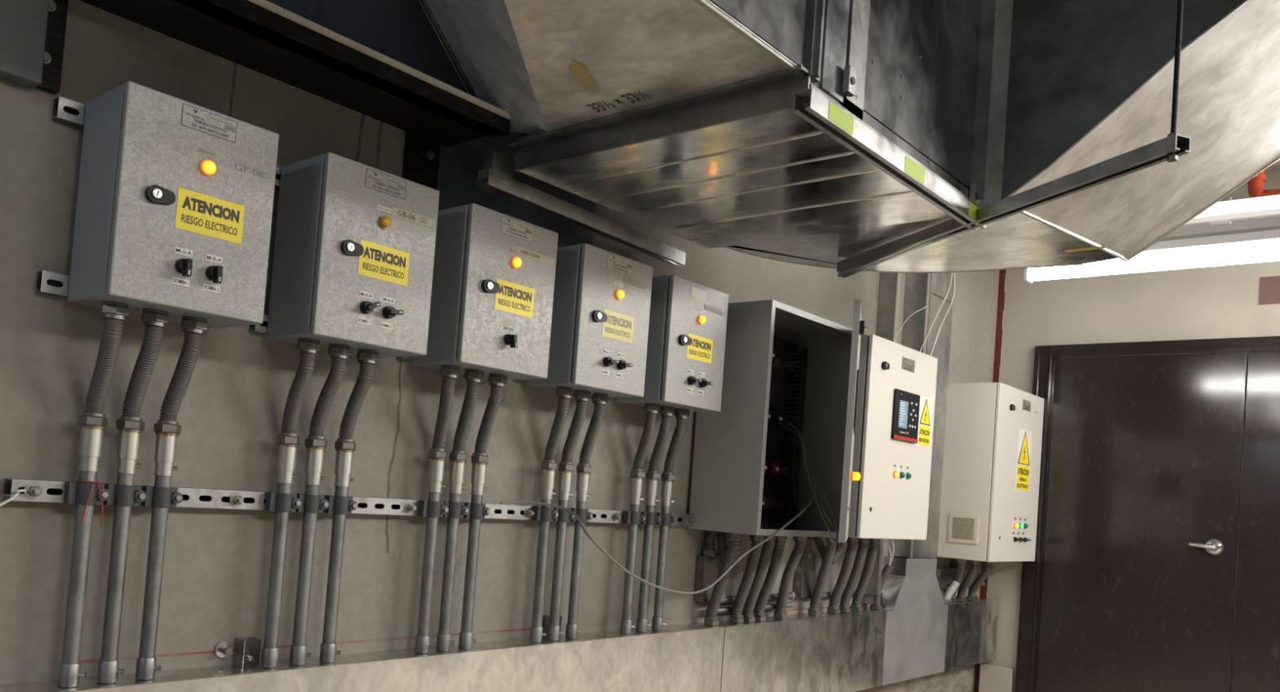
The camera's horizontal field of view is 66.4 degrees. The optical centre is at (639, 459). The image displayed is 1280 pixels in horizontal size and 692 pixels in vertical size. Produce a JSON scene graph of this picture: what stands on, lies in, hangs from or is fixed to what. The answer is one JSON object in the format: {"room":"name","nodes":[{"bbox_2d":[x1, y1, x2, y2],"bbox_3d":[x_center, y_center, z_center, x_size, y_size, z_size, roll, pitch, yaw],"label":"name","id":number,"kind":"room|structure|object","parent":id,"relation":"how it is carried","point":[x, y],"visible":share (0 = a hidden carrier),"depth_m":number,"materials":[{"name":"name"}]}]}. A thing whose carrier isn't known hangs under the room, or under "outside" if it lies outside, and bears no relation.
{"room":"electrical room","nodes":[
{"label":"electrical room","id":0,"kind":"room"},
{"bbox_2d":[0,0,999,691],"bbox_3d":[-0.783,-0.547,2.470,0.150,3.350,8.986,2,-3,40],"label":"wall","id":1,"kind":"structure","parent":0,"point":[215,574],"depth_m":2.27,"materials":[{"name":"concrete"}]},
{"bbox_2d":[0,0,49,88],"bbox_3d":[-1.532,-0.859,1.413,0.047,0.202,1.208,2,-3,40],"label":"sheet","id":2,"kind":"object","parent":1,"relation":"attached to","point":[23,23],"visible":1,"depth_m":1.83,"materials":[{"name":"grey metal"}]},
{"bbox_2d":[35,0,68,94],"bbox_3d":[-1.157,-0.818,1.871,0.032,0.198,0.098,2,-3,40],"label":"post","id":3,"kind":"object","parent":1,"relation":"attached to","point":[58,9],"visible":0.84,"depth_m":1.89,"materials":[{"name":"metal"}]},
{"bbox_2d":[35,270,70,298],"bbox_3d":[-1.058,-0.333,2.017,0.028,0.041,0.327,2,-3,40],"label":"rail","id":4,"kind":"object","parent":1,"relation":"attached to","point":[50,283],"visible":0.14,"depth_m":1.91,"materials":[{"name":"metal"}]},
{"bbox_2d":[52,96,85,129],"bbox_3d":[-1.034,-0.673,2.029,0.028,0.041,0.327,2,-3,40],"label":"rail","id":5,"kind":"object","parent":1,"relation":"attached to","point":[65,111],"visible":0.16,"depth_m":1.92,"materials":[{"name":"metal"}]},
{"bbox_2d":[67,80,279,328],"bbox_3d":[-0.924,-0.493,1.965,0.232,0.399,0.302,2,-3,40],"label":"control panel","id":6,"kind":"object","parent":5,"relation":"attached to","point":[174,209],"visible":1,"depth_m":1.89,"materials":[{"name":"grey metal"}]},
{"bbox_2d":[199,160,216,176],"bbox_3d":[-0.842,-0.572,1.913,0.019,0.030,0.030,2,-3,40],"label":"lamp","id":7,"kind":"object","parent":6,"relation":"attached to","point":[206,167],"depth_m":1.91,"materials":[{"name":"orange"}]},
{"bbox_2d":[214,641,232,657],"bbox_3d":[-0.932,0.429,2.201,0.030,0.036,0.036,2,-3,40],"label":"bolt","id":8,"kind":"object","parent":1,"relation":"attached to","point":[223,649],"visible":1,"depth_m":2.20,"materials":[{"name":"silver metal"}]},
{"bbox_2d":[248,315,268,334],"bbox_3d":[-0.777,-0.301,2.352,0.028,0.041,0.329,2,-3,40],"label":"rail","id":9,"kind":"object","parent":1,"relation":"attached to","point":[257,328],"visible":0.09,"depth_m":2.24,"materials":[{"name":"metal"}]},
{"bbox_2d":[274,167,280,190],"bbox_3d":[-0.752,-0.641,2.364,0.028,0.041,0.329,2,-3,40],"label":"rail","id":10,"kind":"object","parent":1,"relation":"attached to","point":[277,176],"visible":0.06,"depth_m":2.25,"materials":[{"name":"metal"}]},
{"bbox_2d":[266,151,439,358],"bbox_3d":[-0.656,-0.462,2.284,0.232,0.399,0.302,2,-3,40],"label":"control panel","id":11,"kind":"object","parent":10,"relation":"attached to","point":[353,255],"visible":1,"depth_m":2.20,"materials":[{"name":"grey metal"}]},
{"bbox_2d":[377,215,391,229],"bbox_3d":[-0.578,-0.542,2.228,0.017,0.030,0.030,2,-3,40],"label":"lamp","id":12,"kind":"object","parent":11,"relation":"attached to","point":[384,222],"depth_m":2.22,"materials":[{"name":"brown"}]},
{"bbox_2d":[79,0,510,146],"bbox_3d":[-1.193,-0.947,1.670,0.228,0.038,2.404,2,-3,40],"label":"steel beam","id":13,"kind":"structure","parent":1,"relation":"attached to","point":[246,33],"depth_m":2.17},
{"bbox_2d":[247,0,512,132],"bbox_3d":[-1.101,-0.966,1.634,0.072,0.009,2.465,2,-3,40],"label":"board","id":14,"kind":"object","parent":13,"relation":"on","point":[265,4],"visible":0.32,"depth_m":2.19,"materials":[{"name":"metal"}]},
{"bbox_2d":[477,150,685,266],"bbox_3d":[-0.133,-0.730,2.918,0.048,0.092,0.910,3,-3,37],"label":"support strut","id":15,"kind":"object","parent":13,"relation":"hanging from","point":[495,176],"visible":1,"depth_m":2.78,"materials":[{"name":"metal"}]},
{"bbox_2d":[2,478,695,525],"bbox_3d":[-0.506,0.135,2.667,0.064,0.041,2.141,2,-3,40],"label":"rail","id":16,"kind":"object","parent":1,"relation":"attached to","point":[37,491],"visible":0.58,"depth_m":2.21,"materials":[{"name":"metal"}]},
{"bbox_2d":[0,489,26,506],"bbox_3d":[-1.171,0.088,1.784,0.030,0.069,0.138,4,-2,11],"label":"loose cable","id":17,"kind":"object","parent":16,"relation":"attached to","point":[16,495],"visible":1,"depth_m":1.80,"materials":[{"name":"white plastic"}]},
{"bbox_2d":[500,421,816,594],"bbox_3d":[0.176,0.111,3.221,0.306,0.622,1.409,2,-3,40],"label":"loose cable","id":18,"kind":"object","parent":16,"relation":"hanging from","point":[587,534],"visible":0.98,"depth_m":2.95,"materials":[{"name":"grey plastic"}]},
{"bbox_2d":[266,0,519,154],"bbox_3d":[-1.163,-1.435,1.839,0.022,0.914,2.629,2,-3,40],"label":"air duct","id":19,"kind":"object","parent":1,"relation":"attached to","point":[397,30],"visible":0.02,"depth_m":2.48,"materials":[{"name":"black metal"}]},
{"bbox_2d":[401,130,440,190],"bbox_3d":[-0.573,-0.756,2.566,0.032,0.187,0.097,2,-3,40],"label":"post","id":20,"kind":"object","parent":1,"relation":"attached to","point":[421,157],"visible":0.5,"depth_m":2.56,"materials":[{"name":"black paint"}]},
{"bbox_2d":[0,597,998,691],"bbox_3d":[-0.008,0.741,3.247,0.115,0.344,6.258,2,-3,40],"label":"concrete ledge","id":21,"kind":"object","parent":1,"relation":"attached to","point":[842,652],"visible":0.98,"depth_m":3.18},
{"bbox_2d":[57,301,128,687],"bbox_3d":[-1.061,0.071,1.905,0.122,0.747,0.072,2,-3,40],"label":"conduit","id":22,"kind":"object","parent":21,"relation":"attached to","point":[92,422],"visible":1,"depth_m":1.91,"materials":[{"name":"grey"}]},
{"bbox_2d":[75,480,102,525],"bbox_3d":[-1.087,0.084,1.922,0.051,0.085,0.044,2,-3,40],"label":"tie","id":23,"kind":"object","parent":22,"relation":"attached to","point":[75,480],"visible":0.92,"depth_m":1.91,"materials":[{"name":"black"}]},
{"bbox_2d":[96,309,168,684],"bbox_3d":[-1.015,0.076,1.959,0.121,0.747,0.071,2,-3,40],"label":"conduit","id":24,"kind":"object","parent":21,"relation":"attached to","point":[125,495],"visible":1,"depth_m":1.96,"materials":[{"name":"silver metal"}]},
{"bbox_2d":[135,316,207,679],"bbox_3d":[-0.967,0.081,2.015,0.121,0.747,0.071,2,-3,40],"label":"conduit","id":25,"kind":"object","parent":21,"relation":"attached to","point":[161,497],"visible":1,"depth_m":2.02,"materials":[{"name":"silver metal"}]},
{"bbox_2d":[233,636,261,667],"bbox_3d":[-0.898,0.439,2.235,0.040,0.060,0.040,2,-3,40],"label":"stub","id":26,"kind":"object","parent":21,"relation":"on","point":[246,650],"visible":1,"depth_m":2.23,"materials":[{"name":"metal"}]},
{"bbox_2d":[260,337,320,668],"bbox_3d":[-0.792,0.102,2.224,0.121,0.747,0.076,2,-3,40],"label":"conduit","id":27,"kind":"object","parent":21,"relation":"attached to","point":[283,502],"visible":1,"depth_m":2.23,"materials":[{"name":"silver metal"}]},
{"bbox_2d":[288,344,351,665],"bbox_3d":[-0.745,0.107,2.280,0.121,0.747,0.071,2,-3,40],"label":"conduit","id":28,"kind":"object","parent":21,"relation":"attached to","point":[313,503],"visible":1,"depth_m":2.28,"materials":[{"name":"silver metal"}]},
{"bbox_2d":[319,349,378,662],"bbox_3d":[-0.694,0.113,2.341,0.122,0.747,0.072,2,-3,40],"label":"conduit","id":29,"kind":"object","parent":21,"relation":"attached to","point":[340,504],"visible":1,"depth_m":2.34,"materials":[{"name":"silver metal"}]},
{"bbox_2d":[414,364,460,653],"bbox_3d":[-0.523,0.133,2.543,0.078,0.747,0.134,5,-2,-32],"label":"conduit","id":30,"kind":"object","parent":21,"relation":"attached to","point":[433,508],"visible":1,"depth_m":2.56,"materials":[{"name":"silver metal"}]},
{"bbox_2d":[435,369,484,651],"bbox_3d":[-0.475,0.138,2.599,0.076,0.747,0.127,6,-3,-38],"label":"conduit","id":31,"kind":"object","parent":21,"relation":"attached to","point":[457,509],"visible":1,"depth_m":2.61,"materials":[{"name":"silver metal"}]},
{"bbox_2d":[457,373,507,649],"bbox_3d":[-0.424,0.144,2.659,0.075,0.747,0.124,6,-3,-41],"label":"conduit","id":32,"kind":"object","parent":21,"relation":"attached to","point":[477,510],"visible":0.99,"depth_m":2.67,"materials":[{"name":"silver metal"}]},
{"bbox_2d":[528,386,573,642],"bbox_3d":[-0.255,0.163,2.861,0.077,0.747,0.128,6,-3,-37],"label":"conduit","id":33,"kind":"object","parent":21,"relation":"attached to","point":[544,514],"visible":1,"depth_m":2.87,"materials":[{"name":"silver metal"}]},
{"bbox_2d":[542,614,561,638],"bbox_3d":[-0.269,0.508,2.983,0.040,0.066,0.040,2,-3,40],"label":"stub","id":34,"kind":"object","parent":21,"relation":"on","point":[546,618],"visible":0.24,"depth_m":2.98,"materials":[{"name":"metal"}]},
{"bbox_2d":[546,390,591,640],"bbox_3d":[-0.208,0.169,2.917,0.076,0.747,0.127,6,-3,-38],"label":"conduit","id":35,"kind":"object","parent":21,"relation":"attached to","point":[566,468],"visible":0.99,"depth_m":2.92,"materials":[{"name":"silver metal"}]},
{"bbox_2d":[564,393,608,639],"bbox_3d":[-0.158,0.175,2.976,0.076,0.747,0.127,6,-3,-38],"label":"conduit","id":36,"kind":"object","parent":21,"relation":"attached to","point":[584,468],"visible":1,"depth_m":2.98,"materials":[{"name":"silver metal"}]},
{"bbox_2d":[620,403,660,634],"bbox_3d":[0.003,0.193,3.169,0.078,0.747,0.132,6,-2,-33],"label":"conduit","id":37,"kind":"object","parent":21,"relation":"attached to","point":[633,517],"visible":1,"depth_m":3.18,"materials":[{"name":"silver metal"}]},
{"bbox_2d":[635,405,675,632],"bbox_3d":[0.054,0.199,3.229,0.078,0.747,0.134,5,-2,-32],"label":"conduit","id":38,"kind":"object","parent":21,"relation":"attached to","point":[652,476],"visible":1,"depth_m":3.24,"materials":[{"name":"silver metal"}]},
{"bbox_2d":[651,408,689,631],"bbox_3d":[0.106,0.205,3.291,0.078,0.747,0.135,5,-2,-31],"label":"conduit","id":39,"kind":"object","parent":21,"relation":"attached to","point":[668,477],"visible":1,"depth_m":3.30,"materials":[{"name":"silver metal"}]},
{"bbox_2d":[703,532,742,626],"bbox_3d":[0.299,0.429,3.518,0.057,0.344,0.148,6,-2,-35],"label":"conduit","id":40,"kind":"object","parent":21,"relation":"attached to","point":[711,619],"visible":0.97,"depth_m":3.51,"materials":[{"name":"grey plastic"}]},
{"bbox_2d":[728,534,764,623],"bbox_3d":[0.398,0.441,3.637,0.059,0.344,0.154,5,-2,-26],"label":"conduit","id":41,"kind":"object","parent":21,"relation":"attached to","point":[735,617],"visible":0.92,"depth_m":3.63,"materials":[{"name":"grey plastic"}]},
{"bbox_2d":[741,535,776,622],"bbox_3d":[0.447,0.446,3.695,0.056,0.344,0.153,5,-2,-27],"label":"conduit","id":42,"kind":"object","parent":21,"relation":"attached to","point":[766,551],"visible":0.84,"depth_m":3.69,"materials":[{"name":"grey plastic"}]},
{"bbox_2d":[753,536,786,621],"bbox_3d":[0.499,0.452,3.757,0.061,0.344,0.154,5,-2,-26],"label":"conduit","id":43,"kind":"object","parent":21,"relation":"attached to","point":[768,584],"visible":0.92,"depth_m":3.75,"materials":[{"name":"grey plastic"}]},
{"bbox_2d":[773,536,807,619],"bbox_3d":[0.590,0.463,3.870,0.066,0.344,0.156,5,-2,-24],"label":"conduit","id":44,"kind":"object","parent":21,"relation":"attached to","point":[780,613],"visible":1,"depth_m":3.84,"materials":[{"name":"grey plastic"}]},
{"bbox_2d":[807,537,838,616],"bbox_3d":[0.762,0.483,4.072,0.056,0.344,0.164,5,-2,-17],"label":"conduit","id":45,"kind":"object","parent":21,"relation":"attached to","point":[814,610],"visible":0.96,"depth_m":4.06,"materials":[{"name":"grey plastic"}]},
{"bbox_2d":[826,537,858,614],"bbox_3d":[0.874,0.496,4.204,0.060,0.344,0.157,5,-2,-23],"label":"conduit","id":46,"kind":"object","parent":21,"relation":"attached to","point":[833,608],"visible":1,"depth_m":4.20,"materials":[{"name":"grey plastic"}]},
{"bbox_2d":[839,537,870,613],"bbox_3d":[0.937,0.503,4.278,0.060,0.344,0.156,5,-2,-24],"label":"conduit","id":47,"kind":"object","parent":21,"relation":"attached to","point":[862,548],"visible":0.99,"depth_m":4.27,"materials":[{"name":"grey plastic"}]},
{"bbox_2d":[850,538,880,612],"bbox_3d":[1.007,0.511,4.362,0.059,0.344,0.160,5,-2,-20],"label":"conduit","id":48,"kind":"object","parent":21,"relation":"attached to","point":[856,606],"visible":0.98,"depth_m":4.36,"materials":[{"name":"grey plastic"}]},
{"bbox_2d":[870,564,893,610],"bbox_3d":[1.123,0.590,4.548,0.094,0.216,0.050,3,-2,22],"label":"conduit","id":49,"kind":"object","parent":21,"relation":"attached to","point":[886,570],"visible":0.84,"depth_m":4.53,"materials":[{"name":"grey plastic"}]},
{"bbox_2d":[880,556,948,685],"bbox_3d":[1.318,0.773,4.818,0.118,0.583,0.705,2,-3,40],"label":"cover","id":50,"kind":"object","parent":21,"relation":"attached to","point":[916,633],"visible":0.94,"depth_m":4.73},
{"bbox_2d":[942,580,959,604],"bbox_3d":[1.638,0.697,5.164,0.093,0.122,0.055,5,-2,-15],"label":"conduit","id":51,"kind":"object","parent":21,"relation":"on","point":[953,586],"visible":0.98,"depth_m":5.14,"materials":[{"name":"grey plastic"}]},
{"bbox_2d":[950,559,967,602],"bbox_3d":[1.686,0.642,5.203,0.056,0.241,0.209,4,-2,4],"label":"conduit","id":52,"kind":"object","parent":21,"relation":"on","point":[962,563],"visible":0.7,"depth_m":5.13,"materials":[{"name":"grey plastic"}]},
{"bbox_2d":[956,560,979,602],"bbox_3d":[1.766,0.650,5.261,0.057,0.241,0.200,4,-2,-2],"label":"conduit","id":53,"kind":"object","parent":21,"relation":"on","point":[973,570],"visible":1,"depth_m":5.25,"materials":[{"name":"grey plastic"}]},
{"bbox_2d":[966,561,993,600],"bbox_3d":[1.871,0.662,5.381,0.056,0.241,0.194,5,-2,-13],"label":"conduit","id":54,"kind":"object","parent":21,"relation":"on","point":[971,596],"visible":0.98,"depth_m":5.37,"materials":[{"name":"grey plastic"}]},
{"bbox_2d":[436,133,595,247],"bbox_3d":[-0.354,-0.690,2.849,0.006,0.762,0.624,2,-3,40],"label":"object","id":55,"kind":"object","parent":1,"relation":"attached to","point":[460,165],"visible":0.02,"depth_m":2.75,"materials":[{"name":"metal"}]},
{"bbox_2d":[693,548,726,601],"bbox_3d":[0.267,0.424,3.603,0.054,0.191,0.147,2,-3,40],"label":"junction box","id":56,"kind":"object","parent":1,"relation":"attached to","point":[708,566],"visible":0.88,"depth_m":3.56,"materials":[{"name":"silver metal"}]},
{"bbox_2d":[704,530,744,564],"bbox_3d":[0.307,0.308,3.573,0.128,0.163,0.094,2,-3,40],"label":"conduit","id":57,"kind":"object","parent":56,"relation":"attached to","point":[710,538],"visible":0.48,"depth_m":3.57,"materials":[{"name":"grey plastic"}]},
{"bbox_2d":[705,602,793,613],"bbox_3d":[0.437,0.577,3.812,0.025,0.025,0.581,2,-3,40],"label":"pipe","id":58,"kind":"object","parent":1,"relation":"attached to","point":[722,610],"visible":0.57,"depth_m":3.87,"materials":[{"name":"metal"}]},
{"bbox_2d":[703,591,796,604],"bbox_3d":[0.438,0.539,3.811,0.038,0.033,0.606,2,-3,40],"label":"pipe","id":59,"kind":"object","parent":1,"relation":"attached to","point":[792,595],"visible":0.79,"depth_m":3.89,"materials":[{"name":"silver metal"}]},
{"bbox_2d":[688,299,866,542],"bbox_3d":[0.625,-0.122,3.567,0.573,0.805,0.638,2,-3,40],"label":"upper cabinet","id":60,"kind":"object","parent":1,"relation":"attached to","point":[784,363],"visible":0.98,"depth_m":3.50,"materials":[{"name":"grey metal"}]},
{"bbox_2d":[787,427,837,543],"bbox_3d":[0.638,0.091,3.678,0.242,0.426,0.150,2,-3,40],"label":"loose cable","id":61,"kind":"object","parent":60,"relation":"hanging from","point":[802,446],"visible":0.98,"depth_m":3.63,"materials":[{"name":"grey plastic"}]},
{"bbox_2d":[849,471,860,481],"bbox_3d":[0.755,0.058,3.426,0.034,0.036,0.036,4,-2,13],"label":"lamp","id":62,"kind":"object","parent":60,"relation":"attached to","point":[855,476],"depth_m":3.41,"materials":[{"name":"orange"}]},
{"bbox_2d":[793,551,824,598],"bbox_3d":[0.725,0.486,4.149,0.054,0.191,0.187,2,-3,40],"label":"junction box","id":63,"kind":"object","parent":1,"relation":"attached to","point":[807,569],"visible":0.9,"depth_m":4.09,"materials":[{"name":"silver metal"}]},
{"bbox_2d":[803,537,843,564],"bbox_3d":[0.771,0.366,4.124,0.175,0.153,0.076,4,-2,5],"label":"conduit","id":64,"kind":"object","parent":63,"relation":"attached to","point":[819,542],"visible":0.37,"depth_m":4.10,"materials":[{"name":"grey plastic"}]},
{"bbox_2d":[804,589,884,599],"bbox_3d":[0.945,0.598,4.415,0.038,0.035,0.758,2,-3,40],"label":"pipe","id":65,"kind":"object","parent":63,"relation":"attached to","point":[826,594],"visible":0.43,"depth_m":4.25,"materials":[{"name":"silver metal"}]},
{"bbox_2d":[862,594,874,604],"bbox_3d":[1.095,0.516,4.581,0.063,0.310,0.076,2,-3,40],"label":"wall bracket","id":66,"kind":"object","parent":1,"relation":"attached to","point":[869,598],"visible":0.06,"depth_m":4.54,"materials":[{"name":"metal"}]},
{"bbox_2d":[860,272,901,595],"bbox_3d":[1.168,-0.268,4.608,0.090,1.791,0.152,2,-3,40],"label":"post","id":67,"kind":"object","parent":1,"relation":"attached to","point":[889,282],"visible":0.26,"depth_m":4.55,"materials":[{"name":"metal"}]},
{"bbox_2d":[848,334,937,540],"bbox_3d":[1.003,-0.077,4.218,0.301,0.816,0.634,2,-3,40],"label":"control panel","id":68,"kind":"object","parent":1,"relation":"attached to","point":[893,439],"visible":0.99,"depth_m":4.06,"materials":[{"name":"beige metal"}]},
{"bbox_2d":[888,272,954,558],"bbox_3d":[1.409,-0.327,4.867,0.118,1.619,0.320,2,-3,40],"label":"vertical trunking","id":69,"kind":"object","parent":1,"relation":"attached to","point":[922,290],"visible":0.46,"depth_m":4.84,"materials":[{"name":"grey"}]},
{"bbox_2d":[920,272,952,351],"bbox_3d":[1.430,-0.702,4.766,0.016,0.649,0.367,2,-3,43],"label":"loose cable","id":70,"kind":"object","parent":69,"relation":"hanging from","point":[952,273],"visible":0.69,"depth_m":4.79,"materials":[{"name":"white plastic"}]},
{"bbox_2d":[930,272,955,355],"bbox_3d":[1.477,-0.687,4.806,0.024,0.668,0.262,2,-3,41],"label":"loose cable","id":71,"kind":"object","parent":69,"relation":"hanging from","point":[953,273],"visible":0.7,"depth_m":4.84,"materials":[{"name":"white plastic"}]},
{"bbox_2d":[936,559,970,576],"bbox_3d":[1.676,0.581,5.272,0.065,0.086,0.381,2,-3,40],"label":"channel","id":72,"kind":"object","parent":1,"relation":"attached to","point":[951,571],"visible":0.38,"depth_m":5.24,"materials":[{"name":"metal"}]},
{"bbox_2d":[938,582,985,589],"bbox_3d":[1.751,0.690,5.372,0.025,0.025,0.724,2,-3,40],"label":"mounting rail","id":73,"kind":"object","parent":1,"relation":"attached to","point":[947,585],"visible":0.33,"depth_m":5.23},
{"bbox_2d":[937,382,1044,562],"bbox_3d":[1.922,0.082,5.301,0.318,0.914,0.692,2,-3,40],"label":"control panel","id":74,"kind":"object","parent":1,"relation":"attached to","point":[993,433],"visible":0.99,"depth_m":5.08,"materials":[{"name":"beige metal"}]},
{"bbox_2d":[947,514,979,544],"bbox_3d":[1.667,0.357,5.041,0.157,0.146,0.008,2,-3,40],"label":"vent","id":75,"kind":"object","parent":74,"relation":"attached to","point":[962,529],"depth_m":5.04,"materials":[{"name":"beige plastic"}]},
{"bbox_2d":[1184,195,1279,224],"bbox_3d":[3.373,-1.011,3.352,4.953,0.057,0.076,2,-3,40],"label":"channel","id":76,"kind":"object","parent":1,"relation":"attached to","point":[1268,205],"visible":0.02,"depth_m":4.06,"materials":[{"name":"white"}]},
{"bbox_3d":[-0.492,-0.611,2.673,0.028,0.041,0.329,2,-3,40],"label":"rail","id":77,"kind":"object","parent":1,"relation":"attached to","visible":0},
{"bbox_2d":[411,203,558,379],"bbox_3d":[-0.397,-0.432,2.593,0.232,0.399,0.302,2,-3,40],"label":"control panel","id":78,"kind":"object","parent":77,"relation":"attached to","point":[494,273],"visible":1,"depth_m":2.50,"materials":[{"name":"grey metal"}]},
{"bbox_2d":[510,257,521,268],"bbox_3d":[-0.318,-0.512,2.537,0.019,0.030,0.030,2,-3,40],"label":"lamp","id":79,"kind":"object","parent":78,"relation":"attached to","point":[515,262],"depth_m":2.53,"materials":[{"name":"orange"}]},
{"bbox_3d":[-0.230,-0.581,2.985,0.028,0.041,0.329,2,-3,40],"label":"rail","id":80,"kind":"object","parent":1,"relation":"attached to","visible":0},
{"bbox_2d":[526,243,653,397],"bbox_3d":[-0.135,-0.402,2.905,0.232,0.399,0.302,2,-3,40],"label":"control panel","id":81,"kind":"object","parent":80,"relation":"attached to","point":[602,303],"visible":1,"depth_m":2.80,"materials":[{"name":"grey metal"}]},
{"bbox_2d":[614,289,624,300],"bbox_3d":[-0.056,-0.482,2.849,0.019,0.030,0.030,2,-3,40],"label":"lamp","id":82,"kind":"object","parent":81,"relation":"attached to","point":[619,294],"depth_m":2.84,"materials":[{"name":"orange"}]},
{"bbox_3d":[0.028,-0.551,3.292,0.028,0.041,0.329,2,-3,40],"label":"rail","id":83,"kind":"object","parent":1,"relation":"attached to","visible":0},
{"bbox_2d":[617,274,728,412],"bbox_3d":[0.123,-0.372,3.212,0.232,0.399,0.302,2,-3,40],"label":"control panel","id":84,"kind":"object","parent":83,"relation":"attached to","point":[687,329],"visible":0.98,"depth_m":3.11,"materials":[{"name":"grey metal"}]},
{"bbox_2d":[697,315,705,324],"bbox_3d":[0.202,-0.452,3.156,0.019,0.030,0.030,2,-3,40],"label":"lamp","id":85,"kind":"object","parent":84,"relation":"attached to","point":[700,318],"depth_m":3.15,"materials":[{"name":"orange"}]},
{"bbox_2d":[982,165,1279,691],"bbox_3d":[4.508,-0.114,3.770,6.284,3.350,0.150,2,-3,40],"label":"wall","id":86,"kind":"structure","parent":0,"point":[1221,301],"depth_m":5.34,"materials":[{"name":"beige paint"}]},
{"bbox_2d":[973,269,1006,691],"bbox_3d":[2.070,-0.219,5.721,0.037,3.300,0.012,2,-3,40],"label":"pipe","id":87,"kind":"object","parent":86,"relation":"attached to","point":[1001,297],"depth_m":5.74,"materials":[{"name":"metal"}]},
{"bbox_2d":[978,663,1014,691],"bbox_3d":[2.031,1.313,5.580,0.182,0.271,0.050,2,-3,40],"label":"baseboard","id":88,"kind":"structure","parent":86,"relation":"attached to","point":[993,678],"depth_m":5.56,"materials":[{"name":"beige paint"}]},
{"bbox_2d":[1014,336,1279,691],"bbox_3d":[2.979,0.437,4.867,2.087,2.106,0.051,2,-3,40],"label":"door frame","id":89,"kind":"structure","parent":86,"relation":"in","point":[1045,356],"depth_m":5.46,"materials":[{"name":"brown paint"}]},
{"bbox_2d":[1035,351,1248,691],"bbox_3d":[2.605,0.451,5.152,0.926,2.023,0.094,2,-3,40],"label":"door","id":90,"kind":"structure","parent":89,"relation":"attached to","point":[1141,542],"depth_m":5.15,"materials":[{"name":"brown paint"}]},
{"bbox_2d":[1231,351,1279,691],"bbox_3d":[3.341,0.484,4.570,0.940,2.023,0.033,2,-3,40],"label":"door","id":91,"kind":"structure","parent":89,"relation":"attached to","point":[1255,667],"depth_m":4.81,"materials":[{"name":"brown paint"}]},
{"bbox_2d":[1159,216,1279,241],"bbox_3d":[3.999,-1.149,4.087,4.953,0.114,0.152,2,-3,40],"label":"concrete ledge","id":92,"kind":"object","parent":86,"relation":"attached to","point":[1272,223],"visible":0.02,"depth_m":4.89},
{"bbox_2d":[1258,275,1279,305],"bbox_3d":[3.351,-0.838,4.710,0.629,0.139,0.004,2,-3,40],"label":"trim","id":93,"kind":"structure","parent":86,"relation":"attached to","point":[1269,286],"depth_m":4.88,"materials":[{"name":"red paint"}]},
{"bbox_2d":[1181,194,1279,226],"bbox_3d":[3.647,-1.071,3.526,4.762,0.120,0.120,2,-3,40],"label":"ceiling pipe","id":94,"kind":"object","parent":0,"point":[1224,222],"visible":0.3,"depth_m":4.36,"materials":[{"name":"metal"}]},
{"bbox_2d":[1270,159,1279,166],"bbox_3d":[3.918,-1.403,3.830,4.762,0.140,0.140,2,-3,40],"label":"ceiling pipe","id":95,"kind":"object","parent":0,"point":[1277,162],"visible":0.02,"depth_m":4.59,"materials":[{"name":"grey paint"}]},
{"bbox_2d":[1246,169,1279,197],"bbox_3d":[3.600,-1.253,3.957,1.973,0.205,0.078,2,-3,40],"label":"pipe","id":96,"kind":"object","parent":95,"relation":"hanging from","point":[1255,188],"visible":0.52,"depth_m":4.54,"materials":[{"name":"metal"}]},
{"bbox_3d":[1.742,-2.162,0.505,6.434,0.100,8.986,2,-3,40],"label":"ceiling","id":97,"kind":"structure","parent":0,"visible":0},
{"bbox_2d":[506,0,982,248],"bbox_3d":[0.337,-1.418,2.615,0.896,1.428,0.909,2,-3,40],"label":"air duct","id":98,"kind":"object","parent":97,"relation":"hanging from","point":[731,164],"depth_m":2.41,"materials":[{"name":"metal"}]},
{"bbox_2d":[414,0,808,134],"bbox_3d":[-0.411,-1.329,1.829,0.956,0.959,1.307,2,-3,40],"label":"duct","id":99,"kind":"object","parent":98,"relation":"attached to","point":[548,64],"visible":0.97,"depth_m":2.00,"materials":[{"name":"metal"}]},
{"bbox_2d":[724,0,1123,273],"bbox_3d":[0.912,-1.366,3.126,1.082,1.413,0.739,2,-3,40],"label":"duct","id":100,"kind":"object","parent":97,"relation":"hanging from","point":[1017,241],"visible":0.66,"depth_m":2.92,"materials":[{"name":"metal"}]},
{"bbox_2d":[792,84,986,230],"bbox_3d":[0.630,-0.720,2.322,0.042,0.107,0.941,2,-3,40],"label":"support strut","id":101,"kind":"object","parent":100,"relation":"attached to","point":[824,113],"depth_m":2.21,"materials":[{"name":"metal"}]},
{"bbox_2d":[1000,0,1279,262],"bbox_3d":[1.853,-1.323,2.336,1.645,1.416,0.736,2,-3,40],"label":"duct","id":102,"kind":"object","parent":97,"relation":"hanging from","point":[1091,82],"visible":0.84,"depth_m":2.50,"materials":[{"name":"metal"}]},
{"bbox_2d":[836,133,1191,277],"bbox_3d":[0.902,-0.643,2.655,0.041,0.048,1.334,5,-2,-19],"label":"strut","id":103,"kind":"object","parent":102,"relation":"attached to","point":[1153,153],"visible":0.96,"depth_m":2.42,"materials":[{"name":"metal"}]},
{"bbox_2d":[1165,0,1183,162],"bbox_3d":[1.170,-1.360,2.078,0.021,1.469,0.021,2,-3,40],"label":"rod","id":104,"kind":"object","parent":97,"relation":"hanging from","point":[1171,157],"visible":0.84,"depth_m":2.06,"materials":[{"name":"black paint"}]},
{"bbox_3d":[2.360,-1.375,3.315,0.008,1.182,0.008,2,-3,40],"label":"rod","id":105,"kind":"object","parent":97,"relation":"hanging from","visible":0},
{"bbox_2d":[1023,229,1279,283],"bbox_3d":[2.488,-0.727,3.145,2.440,0.101,0.069,2,-3,40],"label":"fluorescent light","id":106,"kind":"object","parent":105,"relation":"hanging from","point":[1262,246],"visible":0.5,"depth_m":3.54,"materials":[{"name":"white"}]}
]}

